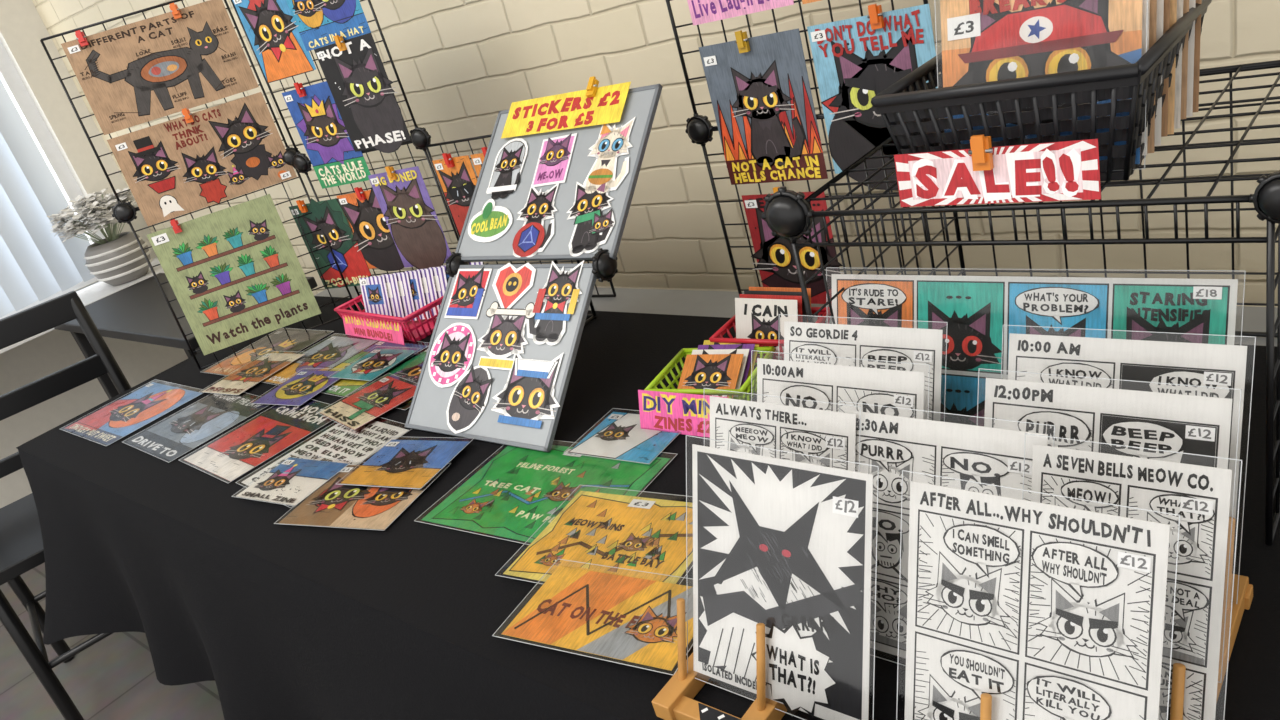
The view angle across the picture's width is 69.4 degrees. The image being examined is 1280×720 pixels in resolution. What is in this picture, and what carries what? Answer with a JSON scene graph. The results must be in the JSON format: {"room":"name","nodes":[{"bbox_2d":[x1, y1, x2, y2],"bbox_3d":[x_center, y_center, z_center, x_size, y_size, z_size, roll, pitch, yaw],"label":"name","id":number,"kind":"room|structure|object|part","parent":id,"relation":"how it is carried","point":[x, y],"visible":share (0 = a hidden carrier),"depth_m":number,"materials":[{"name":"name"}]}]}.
{"room":"craft fair stall","nodes":[
{"label":"craft fair stall","id":0,"kind":"room"},
{"bbox_2d":[0,0,187,507],"bbox_3d":[-3.531,0.188,1.815,0.150,2.700,4.840,6,32,41],"label":"wall","id":1,"kind":"structure","parent":0,"point":[22,28],"depth_m":3.28,"materials":[{"name":"paint"}]},
{"bbox_2d":[0,40,163,353],"bbox_3d":[-2.876,-0.383,2.200,0.440,1.660,2.970,6,32,41],"label":"window","id":2,"kind":"structure","parent":1,"relation":"in","point":[10,78],"depth_m":3.25,"materials":[{"name":"plastic"}]},
{"bbox_2d":[0,79,94,317],"bbox_3d":[-2.976,-0.423,2.157,0.100,1.700,2.788,6,32,41],"label":"vertical blinds","id":3,"kind":"object","parent":2,"relation":"attached to","point":[35,263],"visible":0.89,"depth_m":3.17,"materials":[{"name":"grey fabric"}]},
{"bbox_2d":[47,187,152,285],"bbox_3d":[-1.837,-0.426,3.201,0.293,0.316,0.304,6,32,41],"label":"potted flowers","id":4,"kind":"object","parent":2,"relation":"on","point":[116,259],"visible":0.91,"depth_m":3.15,"materials":[{"name":"grey ceramic"}]},
{"bbox_2d":[0,562,223,719],"bbox_3d":[-0.743,1.588,0.318,6.500,0.050,4.990,6,32,41],"label":"floor","id":5,"kind":"structure","parent":0,"point":[114,678],"depth_m":2.37,"materials":[{"name":"tile"}]},
{"bbox_2d":[0,291,130,719],"bbox_3d":[-1.383,0.353,2.283,0.493,0.886,0.501,-31,27,-29],"label":"chair","id":6,"kind":"object","parent":5,"relation":"on","point":[21,542],"visible":0.38,"depth_m":2.33,"materials":[{"name":"plastic"}]},
{"bbox_2d":[54,273,316,398],"bbox_3d":[-1.302,0.138,2.904,1.040,0.720,0.380,6,32,41],"label":"side table","id":7,"kind":"object","parent":5,"relation":"on","point":[139,312],"visible":0.28,"depth_m":2.76,"materials":[{"name":"plastic"}]},
{"bbox_2d":[314,285,1277,345],"bbox_3d":[0.058,0.402,1.398,2.540,0.736,0.795,6,32,41],"label":"folding table","id":8,"kind":"object","parent":5,"relation":"on","point":[651,301],"visible":0.02,"depth_m":1.56,"materials":[{"name":"fabric"}]},
{"bbox_2d":[425,134,615,296],"bbox_3d":[-0.225,-0.261,1.711,0.350,0.322,0.005,2,30,37],"label":"grid panel","id":9,"kind":"object","parent":8,"relation":"on","point":[484,136],"visible":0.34,"depth_m":1.71,"materials":[{"name":"metal"}]},
{"bbox_2d":[432,153,476,234],"bbox_3d":[-0.337,-0.309,1.749,0.107,0.172,0.012,2,30,37],"label":"art print","id":10,"kind":"object","parent":9,"relation":"attached to","point":[456,175],"visible":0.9,"depth_m":1.75,"materials":[{"name":"paper"}]},
{"bbox_2d":[470,147,487,176],"bbox_3d":[-0.255,-0.306,1.687,0.107,0.172,0.012,2,30,37],"label":"art print","id":11,"kind":"object","parent":9,"relation":"attached to","point":[477,159],"visible":0.11,"depth_m":1.69,"materials":[{"name":"paper"}]},
{"bbox_2d":[16,296,1279,719],"bbox_3d":[-0.059,0.320,1.253,2.801,0.421,0.843,6,32,41],"label":"tablecloth","id":12,"kind":"object","parent":8,"relation":"on","point":[400,621],"visible":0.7,"depth_m":1.19,"materials":[{"name":"fabric"}]},
{"bbox_2d":[60,379,202,445],"bbox_3d":[-1.007,0.100,1.836,0.257,0.003,0.204,6,32,41],"label":"art print","id":13,"kind":"object","parent":12,"relation":"on","point":[122,417],"visible":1,"depth_m":1.83,"materials":[{"name":"paper"}]},
{"bbox_2d":[122,392,270,462],"bbox_3d":[-0.797,0.112,1.669,0.227,0.003,0.204,7,33,43],"label":"art print","id":14,"kind":"object","parent":12,"relation":"on","point":[188,429],"visible":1,"depth_m":1.66,"materials":[{"name":"paper"}]},
{"bbox_2d":[40,0,357,369],"bbox_3d":[-0.886,-0.360,1.905,0.392,0.695,0.098,-22,24,-10],"label":"grid panel","id":15,"kind":"object","parent":12,"relation":"on","point":[124,212],"visible":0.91,"depth_m":1.89,"materials":[{"name":"metal"}]},
{"bbox_2d":[61,0,258,134],"bbox_3d":[-0.949,-0.589,1.832,0.310,0.192,0.025,-22,24,-10],"label":"art print","id":16,"kind":"object","parent":15,"relation":"attached to","point":[139,72],"visible":1,"depth_m":1.83,"materials":[{"name":"paper"}]},
{"bbox_2d":[107,92,296,225],"bbox_3d":[-0.890,-0.415,1.885,0.310,0.195,0.025,-22,24,-10],"label":"art print","id":17,"kind":"object","parent":15,"relation":"attached to","point":[190,162],"visible":1,"depth_m":1.89,"materials":[{"name":"paper"}]},
{"bbox_2d":[147,194,320,354],"bbox_3d":[-0.852,-0.184,1.945,0.255,0.281,0.037,-22,24,-10],"label":"art print","id":18,"kind":"object","parent":15,"relation":"attached to","point":[236,275],"visible":1,"depth_m":1.95,"materials":[{"name":"paper"}]},
{"bbox_2d":[199,351,307,394],"bbox_3d":[-0.762,0.024,1.827,0.138,0.003,0.170,2,30,36],"label":"art print","id":19,"kind":"object","parent":12,"relation":"on","point":[253,373],"visible":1,"depth_m":1.82,"materials":[{"name":"paper"}]},
{"bbox_2d":[179,399,332,482],"bbox_3d":[-0.620,0.124,1.524,0.202,0.003,0.219,8,34,44],"label":"art print","id":20,"kind":"object","parent":12,"relation":"on","point":[243,449],"visible":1,"depth_m":1.51,"materials":[{"name":"paper"}]},
{"bbox_2d":[203,328,333,375],"bbox_3d":[-0.783,-0.017,1.942,0.212,0.003,0.204,4,31,40],"label":"art print","id":21,"kind":"object","parent":12,"relation":"on","point":[297,342],"visible":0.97,"depth_m":1.95,"materials":[{"name":"paper"}]},
{"bbox_2d":[251,368,340,405],"bbox_3d":[-0.612,0.048,1.674,0.148,0.003,0.130,0,29,34],"label":"art print","id":22,"kind":"object","parent":12,"relation":"on","point":[306,384],"visible":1,"depth_m":1.67,"materials":[{"name":"paper"}]},
{"bbox_2d":[231,417,409,507],"bbox_3d":[-0.475,0.147,1.371,0.195,0.007,0.241,8,34,44],"label":"art print","id":23,"kind":"object","parent":12,"relation":"on","point":[339,441],"depth_m":1.37,"materials":[{"name":"paper"}]},
{"bbox_3d":[-0.499,0.171,1.329,0.148,0.003,0.110,0,29,34],"label":"cat art print","id":24,"kind":"part","parent":23,"relation":"part of"},
{"bbox_2d":[262,333,378,384],"bbox_3d":[-0.630,-0.001,1.805,0.177,0.003,0.199,6,32,41],"label":"art print","id":25,"kind":"object","parent":12,"relation":"on","point":[335,349],"visible":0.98,"depth_m":1.81,"materials":[{"name":"paper"}]},
{"bbox_2d":[231,0,458,307],"bbox_3d":[-0.558,-0.412,1.834,0.377,0.668,0.024,-2,28,30],"label":"grid panel","id":26,"kind":"object","parent":12,"relation":"on","point":[420,137],"visible":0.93,"depth_m":1.80,"materials":[{"name":"metal"}]},
{"bbox_2d":[232,0,315,82],"bbox_3d":[-0.707,-0.631,1.766,0.142,0.183,0.012,-2,28,30],"label":"art print","id":27,"kind":"object","parent":26,"relation":"attached to","point":[271,29],"visible":1,"depth_m":1.78,"materials":[{"name":"paper"}]},
{"bbox_2d":[282,81,370,188],"bbox_3d":[-0.627,-0.448,1.836,0.147,0.212,0.012,-2,28,30],"label":"art print","id":28,"kind":"object","parent":26,"relation":"attached to","point":[314,112],"visible":1,"depth_m":1.84,"materials":[{"name":"paper"}]},
{"bbox_2d":[286,0,370,50],"bbox_3d":[-0.583,-0.654,1.682,0.171,0.152,0.012,-2,28,30],"label":"art print","id":29,"kind":"object","parent":26,"relation":"attached to","point":[318,21],"visible":1,"depth_m":1.70,"materials":[{"name":"paper"}]},
{"bbox_2d":[289,198,371,288],"bbox_3d":[-0.667,-0.249,1.983,0.158,0.208,0.012,-2,28,30],"label":"art print","id":30,"kind":"object","parent":26,"relation":"attached to","point":[328,214],"visible":0.94,"depth_m":1.98,"materials":[{"name":"paper"}]},
{"bbox_2d":[314,33,410,152],"bbox_3d":[-0.521,-0.497,1.741,0.160,0.228,0.012,-2,28,30],"label":"art print","id":31,"kind":"object","parent":26,"relation":"attached to","point":[353,69],"visible":1,"depth_m":1.75,"materials":[{"name":"paper"}]},
{"bbox_2d":[336,187,403,270],"bbox_3d":[-0.543,-0.271,1.900,0.175,0.196,0.012,-2,28,30],"label":"art print","id":32,"kind":"object","parent":26,"relation":"attached to","point":[362,209],"visible":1,"depth_m":1.92,"materials":[{"name":"paper"}]},
{"bbox_2d":[368,166,450,268],"bbox_3d":[-0.460,-0.278,1.845,0.138,0.228,0.012,-2,28,30],"label":"art print","id":33,"kind":"object","parent":26,"relation":"attached to","point":[402,195],"visible":0.96,"depth_m":1.85,"materials":[{"name":"paper"}]},
{"bbox_2d":[316,346,427,429],"bbox_3d":[-0.398,0.036,1.560,0.276,0.009,0.209,-33,28,-32],"label":"art print","id":34,"kind":"object","parent":12,"relation":"on","point":[360,408],"depth_m":1.52,"materials":[{"name":"paper"}]},
{"bbox_3d":[-0.375,0.025,1.577,0.187,0.003,0.194,7,33,43],"label":"cat art print","id":35,"kind":"part","parent":34,"relation":"part of"},
{"bbox_2d":[274,436,473,530],"bbox_3d":[-0.355,0.162,1.251,0.203,0.008,0.202,-3,27,29],"label":"art print","id":36,"kind":"object","parent":12,"relation":"on","point":[332,504],"depth_m":1.24,"materials":[{"name":"paper"}]},
{"bbox_3d":[-0.322,0.140,1.269,0.158,0.003,0.120,-2,28,31],"label":"cat art print","id":37,"kind":"part","parent":36,"relation":"part of"},
{"bbox_2d":[320,340,428,396],"bbox_3d":[-0.504,0.008,1.694,0.188,0.009,0.213,3,30,38],"label":"art print","id":38,"kind":"object","parent":12,"relation":"on","point":[378,361],"depth_m":1.67,"materials":[{"name":"paper"}]},
{"bbox_3d":[-0.505,0.011,1.696,0.167,0.003,0.199,6,33,42],"label":"cat art print","id":39,"kind":"part","parent":38,"relation":"part of"},
{"bbox_2d":[334,294,442,342],"bbox_3d":[-0.473,-0.100,1.847,0.273,0.059,0.153,9,34,45],"label":"basket","id":40,"kind":"object","parent":12,"relation":"on","point":[414,331],"visible":0.4,"depth_m":1.75,"materials":[{"name":"plastic"}]},
{"bbox_2d":[342,315,404,344],"bbox_3d":[-0.526,-0.064,1.814,0.230,0.049,0.013,9,34,45],"label":"price sign","id":41,"kind":"object","parent":40,"relation":"attached to","point":[373,330],"visible":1,"depth_m":1.81,"materials":[{"name":"paper"}]},
{"bbox_2d":[359,276,391,315],"bbox_3d":[-0.528,-0.119,1.850,0.075,0.092,0.024,0,29,34],"label":"packet","id":42,"kind":"object","parent":40,"relation":"in","point":[373,289],"visible":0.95,"depth_m":1.85,"materials":[{"name":"paper"}]},
{"bbox_2d":[370,275,403,316],"bbox_3d":[-0.502,-0.121,1.838,0.075,0.092,0.024,0,29,34],"label":"packet","id":43,"kind":"object","parent":40,"relation":"in","point":[390,280],"visible":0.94,"depth_m":1.82,"materials":[{"name":"paper"}]},
{"bbox_2d":[384,273,416,320],"bbox_3d":[-0.476,-0.123,1.825,0.075,0.092,0.024,0,29,34],"label":"packet","id":44,"kind":"object","parent":40,"relation":"in","point":[403,282],"visible":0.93,"depth_m":1.81,"materials":[{"name":"paper"}]},
{"bbox_2d":[393,271,428,319],"bbox_3d":[-0.449,-0.126,1.812,0.075,0.092,0.024,0,29,34],"label":"packet","id":45,"kind":"object","parent":40,"relation":"in","point":[415,280],"visible":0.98,"depth_m":1.80,"materials":[{"name":"paper"}]},
{"bbox_2d":[405,269,439,317],"bbox_3d":[-0.423,-0.128,1.799,0.075,0.092,0.024,0,29,34],"label":"packet","id":46,"kind":"object","parent":40,"relation":"in","point":[427,278],"visible":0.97,"depth_m":1.79,"materials":[{"name":"paper"}]},
{"bbox_2d":[417,267,446,308],"bbox_3d":[-0.396,-0.130,1.787,0.075,0.092,0.024,0,29,34],"label":"packet","id":47,"kind":"object","parent":40,"relation":"in","point":[439,275],"visible":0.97,"depth_m":1.77,"materials":[{"name":"paper"}]},
{"bbox_2d":[430,266,448,282],"bbox_3d":[-0.370,-0.132,1.774,0.075,0.092,0.024,0,29,34],"label":"packet","id":48,"kind":"object","parent":40,"relation":"in","point":[447,276],"visible":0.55,"depth_m":1.76,"materials":[{"name":"paper"}]},
{"bbox_2d":[470,262,482,264],"bbox_3d":[-0.317,-0.137,1.748,0.075,0.092,0.024,0,29,34],"label":"packet","id":49,"kind":"object","parent":40,"relation":"in","point":[471,263],"visible":0.02,"depth_m":1.73,"materials":[{"name":"paper"}]},
{"bbox_2d":[404,260,596,452],"bbox_3d":[-0.203,-0.015,1.319,0.309,0.190,0.195,4,31,40],"label":"display board","id":50,"kind":"object","parent":12,"relation":"on","point":[497,367],"visible":0.98,"depth_m":1.30,"materials":[{"name":"plastic"}]},
{"bbox_2d":[445,248,617,325],"bbox_3d":[-0.114,-0.173,1.398,0.333,0.353,0.222,6,32,41],"label":"stand","id":51,"kind":"object","parent":12,"relation":"on","point":[604,267],"visible":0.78,"depth_m":1.24,"materials":[{"name":"plastic"}]},
{"bbox_2d":[455,84,662,261],"bbox_3d":[-0.131,-0.269,1.369,0.335,0.184,0.197,4,31,40],"label":"display board","id":52,"kind":"object","parent":51,"relation":"attached to","point":[567,194],"visible":0.98,"depth_m":1.34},
{"bbox_2d":[501,76,630,138],"bbox_3d":[-0.118,-0.381,1.386,0.250,0.012,0.076,4,74,40],"label":"price sign","id":53,"kind":"object","parent":52,"relation":"attached to","point":[595,105],"depth_m":1.38,"materials":[{"name":"yellow paper"}]},
{"bbox_2d":[414,440,675,544],"bbox_3d":[-0.116,0.156,1.119,0.272,0.003,0.194,2,30,37],"label":"art print","id":54,"kind":"object","parent":12,"relation":"on","point":[519,489],"visible":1,"depth_m":1.12,"materials":[{"name":"paper"}]},
{"bbox_2d":[492,559,692,674],"bbox_3d":[-0.028,0.235,0.864,0.202,0.003,0.114,0,29,34],"label":"art print","id":55,"kind":"object","parent":12,"relation":"on","point":[630,619],"visible":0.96,"depth_m":0.86,"materials":[{"name":"paper"}]},
{"bbox_2d":[495,485,692,584],"bbox_3d":[-0.024,0.189,0.973,0.212,0.003,0.164,0,29,34],"label":"art print","id":56,"kind":"object","parent":12,"relation":"on","point":[613,530],"visible":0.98,"depth_m":0.98,"materials":[{"name":"paper"}]},
{"bbox_2d":[564,408,680,463],"bbox_3d":[-0.013,0.095,1.177,0.138,0.003,0.110,3,30,38],"label":"art print","id":57,"kind":"object","parent":12,"relation":"on","point":[618,436],"visible":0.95,"depth_m":1.17,"materials":[{"name":"paper"}]},
{"bbox_2d":[644,346,775,400],"bbox_3d":[0.096,0.028,1.211,0.143,0.040,0.118,-1,28,33],"label":"basket","id":58,"kind":"object","parent":12,"relation":"on","point":[746,387],"visible":0.41,"depth_m":1.19,"materials":[{"name":"plastic"}]},
{"bbox_2d":[638,390,726,437],"bbox_3d":[0.052,0.067,1.140,0.135,0.049,0.018,3,31,38],"label":"price sign","id":59,"kind":"object","parent":58,"relation":"attached to","point":[683,413],"visible":0.87,"depth_m":1.15,"materials":[{"name":"paper"}]},
{"bbox_2d":[677,354,743,397],"bbox_3d":[0.090,0.023,1.208,0.085,0.038,0.060,-1,28,33],"label":"mini zine","id":60,"kind":"object","parent":58,"relation":"in","point":[700,371],"visible":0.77,"depth_m":1.21,"materials":[{"name":"paper"}]},
{"bbox_2d":[691,349,748,396],"bbox_3d":[0.098,0.016,1.217,0.085,0.038,0.060,-1,28,33],"label":"mini zine","id":61,"kind":"object","parent":58,"relation":"in","point":[745,352],"visible":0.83,"depth_m":1.22,"materials":[{"name":"paper"}]},
{"bbox_2d":[697,344,754,387],"bbox_3d":[0.107,0.010,1.226,0.085,0.038,0.060,-1,28,33],"label":"mini zine","id":62,"kind":"object","parent":58,"relation":"in","point":[750,347],"visible":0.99,"depth_m":1.23,"materials":[{"name":"paper"}]},
{"bbox_2d":[703,340,758,378],"bbox_3d":[0.115,0.003,1.234,0.085,0.038,0.060,-1,28,33],"label":"mini zine","id":63,"kind":"object","parent":58,"relation":"in","point":[706,342],"visible":0.21,"depth_m":1.22,"materials":[{"name":"paper"}]},
{"bbox_2d":[652,598,786,719],"bbox_3d":[0.126,0.187,0.790,0.101,0.080,0.290,6,32,41],"label":"display rack","id":64,"kind":"object","parent":12,"relation":"on","point":[675,701],"visible":0.29,"depth_m":0.73,"materials":[{"name":"brown wood"}]},
{"bbox_2d":[686,435,878,719],"bbox_3d":[0.100,0.166,0.689,0.166,0.187,0.078,6,32,41],"label":"art print","id":65,"kind":"object","parent":64,"relation":"in","point":[785,546],"visible":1,"depth_m":0.68,"materials":[{"name":"paper"}]},
{"bbox_2d":[704,388,860,471],"bbox_3d":[0.113,0.129,0.764,0.150,0.185,0.077,6,32,41],"label":"page","id":66,"kind":"object","parent":64,"relation":"in","point":[815,432],"visible":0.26,"depth_m":0.75,"materials":[{"name":"paper"}]},
{"bbox_2d":[751,350,929,418],"bbox_3d":[0.166,0.096,0.798,0.170,0.183,0.077,6,32,41],"label":"page","id":67,"kind":"object","parent":64,"relation":"in","point":[831,383],"visible":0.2,"depth_m":0.79,"materials":[{"name":"paper"}]},
{"bbox_2d":[698,703,740,719],"bbox_3d":[0.102,0.282,0.636,0.150,0.049,0.013,6,32,41],"label":"sign","id":68,"kind":"object","parent":12,"relation":"on","point":[706,712],"visible":1,"depth_m":0.67,"materials":[{"name":"paper"}]},
{"bbox_2d":[709,307,830,365],"bbox_3d":[0.183,-0.029,1.266,0.143,0.049,0.103,3,30,38],"label":"basket","id":69,"kind":"object","parent":12,"relation":"on","point":[717,337],"visible":0.32,"depth_m":1.24,"materials":[{"name":"plastic"}]},
{"bbox_2d":[735,298,797,358],"bbox_3d":[0.170,-0.043,1.250,0.100,0.076,0.027,6,32,41],"label":"mini zine","id":70,"kind":"object","parent":69,"relation":"in","point":[755,318],"visible":0.6,"depth_m":1.25,"materials":[{"name":"paper"}]},
{"bbox_2d":[739,294,801,321],"bbox_3d":[0.178,-0.049,1.257,0.100,0.076,0.027,6,32,41],"label":"mini zine","id":71,"kind":"object","parent":69,"relation":"in","point":[798,298],"visible":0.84,"depth_m":1.24,"materials":[{"name":"paper"}]},
{"bbox_2d":[744,290,806,321],"bbox_3d":[0.185,-0.054,1.265,0.100,0.076,0.027,6,32,41],"label":"mini zine","id":72,"kind":"object","parent":69,"relation":"in","point":[804,318],"visible":0.05,"depth_m":1.25,"materials":[{"name":"paper"}]},
{"bbox_2d":[749,287,810,322],"bbox_3d":[0.192,-0.060,1.272,0.100,0.076,0.027,6,32,41],"label":"mini zine","id":73,"kind":"object","parent":69,"relation":"in","point":[750,288],"visible":0.02,"depth_m":1.26,"materials":[{"name":"paper"}]},
{"bbox_2d":[779,314,947,421],"bbox_3d":[0.200,0.059,0.858,0.170,0.181,0.076,6,32,41],"label":"page","id":74,"kind":"object","parent":12,"relation":"on","point":[895,344],"visible":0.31,"depth_m":0.84,"materials":[{"name":"paper"}]},
{"bbox_2d":[666,0,1279,545],"bbox_3d":[0.384,-0.216,0.851,1.141,0.606,0.381,6,32,41],"label":"rack","id":75,"kind":"object","parent":12,"relation":"on","point":[789,216],"visible":0.66,"depth_m":0.85,"materials":[{"name":"metal"}]},
{"bbox_2d":[687,0,793,25],"bbox_3d":[0.107,-0.508,1.158,0.158,0.152,0.012,6,32,41],"label":"art print","id":76,"kind":"object","parent":75,"relation":"attached to","point":[701,11],"visible":1,"depth_m":1.20,"materials":[{"name":"paper"}]},
{"bbox_2d":[698,28,827,184],"bbox_3d":[0.160,-0.336,1.237,0.159,0.208,0.012,6,32,41],"label":"art print","id":77,"kind":"object","parent":75,"relation":"attached to","point":[759,88],"visible":1,"depth_m":1.24,"materials":[{"name":"paper"}]},
{"bbox_2d":[742,187,843,303],"bbox_3d":[0.214,-0.160,1.317,0.154,0.183,0.012,6,32,41],"label":"art print","id":78,"kind":"object","parent":75,"relation":"attached to","point":[776,265],"visible":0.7,"depth_m":1.33,"materials":[{"name":"paper"}]},
{"bbox_2d":[802,0,820,3],"bbox_3d":[0.235,-0.494,1.047,0.158,0.152,0.012,6,32,41],"label":"art print","id":79,"kind":"object","parent":75,"relation":"attached to","point":[803,1],"visible":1,"depth_m":1.13,"materials":[{"name":"paper"}]},
{"bbox_2d":[807,4,937,189],"bbox_3d":[0.290,-0.314,1.129,0.162,0.229,0.012,6,32,41],"label":"art print","id":80,"kind":"object","parent":75,"relation":"attached to","point":[856,59],"visible":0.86,"depth_m":1.13,"materials":[{"name":"paper"}]},
{"bbox_2d":[894,135,1100,206],"bbox_3d":[0.271,-0.148,0.720,0.158,0.058,0.012,6,32,41],"label":"sale sign","id":81,"kind":"object","parent":75,"relation":"attached to","point":[983,173],"visible":1,"depth_m":0.72,"materials":[{"name":"paper"}]},
{"bbox_2d":[826,267,1245,426],"bbox_3d":[0.337,0.015,0.856,0.370,0.186,0.068,6,32,41],"label":"print","id":82,"kind":"object","parent":75,"relation":"on","point":[976,309],"visible":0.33,"depth_m":0.85,"materials":[{"name":"paper"}]},
{"bbox_2d":[871,0,1211,180],"bbox_3d":[0.353,-0.228,0.804,0.212,0.092,0.229,6,32,41],"label":"woven basket","id":83,"kind":"object","parent":75,"relation":"on","point":[927,107],"visible":0.61,"depth_m":0.72,"materials":[{"name":"plastic"}]},
{"bbox_2d":[934,0,1147,170],"bbox_3d":[0.317,-0.227,0.742,0.162,0.151,0.040,6,32,41],"label":"art print","id":84,"kind":"object","parent":83,"relation":"in","point":[982,40],"visible":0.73,"depth_m":0.74,"materials":[{"name":"paper"}]},
{"bbox_2d":[1141,0,1149,154],"bbox_3d":[0.328,-0.235,0.751,0.154,0.142,0.036,6,32,41],"label":"art print","id":85,"kind":"object","parent":83,"relation":"in","point":[1145,23],"visible":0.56,"depth_m":0.70,"materials":[{"name":"paper"}]},
{"bbox_2d":[1147,0,1156,152],"bbox_3d":[0.339,-0.239,0.760,0.154,0.142,0.036,6,32,41],"label":"art print","id":86,"kind":"object","parent":83,"relation":"in","point":[1153,3],"visible":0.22,"depth_m":0.71,"materials":[{"name":"paper"}]},
{"bbox_2d":[1154,0,1163,145],"bbox_3d":[0.348,-0.247,0.768,0.154,0.142,0.036,6,32,41],"label":"art print","id":87,"kind":"object","parent":83,"relation":"in","point":[1160,3],"visible":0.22,"depth_m":0.73,"materials":[{"name":"paper"}]},
{"bbox_2d":[1161,0,1169,136],"bbox_3d":[0.357,-0.256,0.776,0.154,0.142,0.036,6,32,41],"label":"art print","id":88,"kind":"object","parent":83,"relation":"in","point":[1166,15],"visible":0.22,"depth_m":0.73,"materials":[{"name":"paper"}]},
{"bbox_2d":[1167,0,1176,134],"bbox_3d":[0.368,-0.260,0.785,0.154,0.142,0.036,6,32,41],"label":"art print","id":89,"kind":"object","parent":83,"relation":"in","point":[1173,3],"visible":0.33,"depth_m":0.74,"materials":[{"name":"paper"}]},
{"bbox_2d":[1174,0,1182,128],"bbox_3d":[0.378,-0.267,0.793,0.154,0.142,0.036,6,32,41],"label":"art print","id":90,"kind":"object","parent":83,"relation":"in","point":[1178,71],"visible":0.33,"depth_m":0.75,"materials":[{"name":"paper"}]},
{"bbox_2d":[1181,0,1188,118],"bbox_3d":[0.387,-0.276,0.800,0.154,0.142,0.036,6,32,41],"label":"art print","id":91,"kind":"object","parent":83,"relation":"in","point":[1185,2],"visible":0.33,"depth_m":0.76,"materials":[{"name":"paper"}]},
{"bbox_2d":[1186,0,1195,116],"bbox_3d":[0.398,-0.281,0.809,0.154,0.142,0.036,6,32,41],"label":"art print","id":92,"kind":"object","parent":83,"relation":"in","point":[1190,75],"visible":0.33,"depth_m":0.77,"materials":[{"name":"paper"}]},
{"bbox_2d":[1193,0,1201,111],"bbox_3d":[0.408,-0.286,0.818,0.154,0.142,0.036,6,32,41],"label":"art print","id":93,"kind":"object","parent":83,"relation":"in","point":[1198,23],"visible":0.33,"depth_m":0.78,"materials":[{"name":"paper"}]},
{"bbox_2d":[980,517,1252,719],"bbox_3d":[0.317,0.206,0.622,0.117,0.080,0.290,6,32,41],"label":"display rack","id":94,"kind":"object","parent":12,"relation":"on","point":[1245,590],"visible":0.29,"depth_m":0.65,"materials":[{"name":"brown wood"}]},
{"bbox_2d":[839,401,1054,665],"bbox_3d":[0.216,0.136,0.677,0.160,0.183,0.077,6,32,41],"label":"page","id":95,"kind":"object","parent":94,"relation":"in","point":[895,444],"visible":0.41,"depth_m":0.69,"materials":[{"name":"paper"}]},
{"bbox_2d":[896,470,1179,719],"bbox_3d":[0.235,0.178,0.569,0.162,0.185,0.078,6,32,41],"label":"print","id":96,"kind":"object","parent":94,"relation":"in","point":[1047,611],"visible":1,"depth_m":0.56,"materials":[{"name":"paper"}]},
{"bbox_2d":[977,368,1241,682],"bbox_3d":[0.323,0.111,0.660,0.170,0.183,0.077,6,32,41],"label":"page","id":97,"kind":"object","parent":94,"relation":"in","point":[1192,424],"visible":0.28,"depth_m":0.64,"materials":[{"name":"paper"}]},
{"bbox_2d":[1001,325,1255,603],"bbox_3d":[0.364,0.075,0.713,0.175,0.181,0.076,6,32,41],"label":"page","id":98,"kind":"object","parent":94,"relation":"in","point":[1197,364],"visible":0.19,"depth_m":0.69,"materials":[{"name":"paper"}]},
{"bbox_2d":[1022,433,1241,719],"bbox_3d":[0.304,0.151,0.588,0.123,0.181,0.076,6,32,41],"label":"page","id":99,"kind":"object","parent":94,"relation":"in","point":[1200,495],"visible":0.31,"depth_m":0.56,"materials":[{"name":"paper"}]},
{"bbox_2d":[594,286,1277,306],"bbox_3d":[0.799,0.232,1.386,2.400,0.645,0.132,6,32,41],"label":"baseboard","id":100,"kind":"structure","parent":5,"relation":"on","point":[594,286],"depth_m":1.88,"materials":[{"name":"metal"}]},
{"bbox_2d":[32,0,1279,303],"bbox_3d":[0.358,-0.769,1.307,6.500,2.700,0.150,6,32,41],"label":"wall","id":101,"kind":"structure","parent":0,"point":[458,64],"depth_m":1.73,"materials":[{"name":"paint"}]}
]}

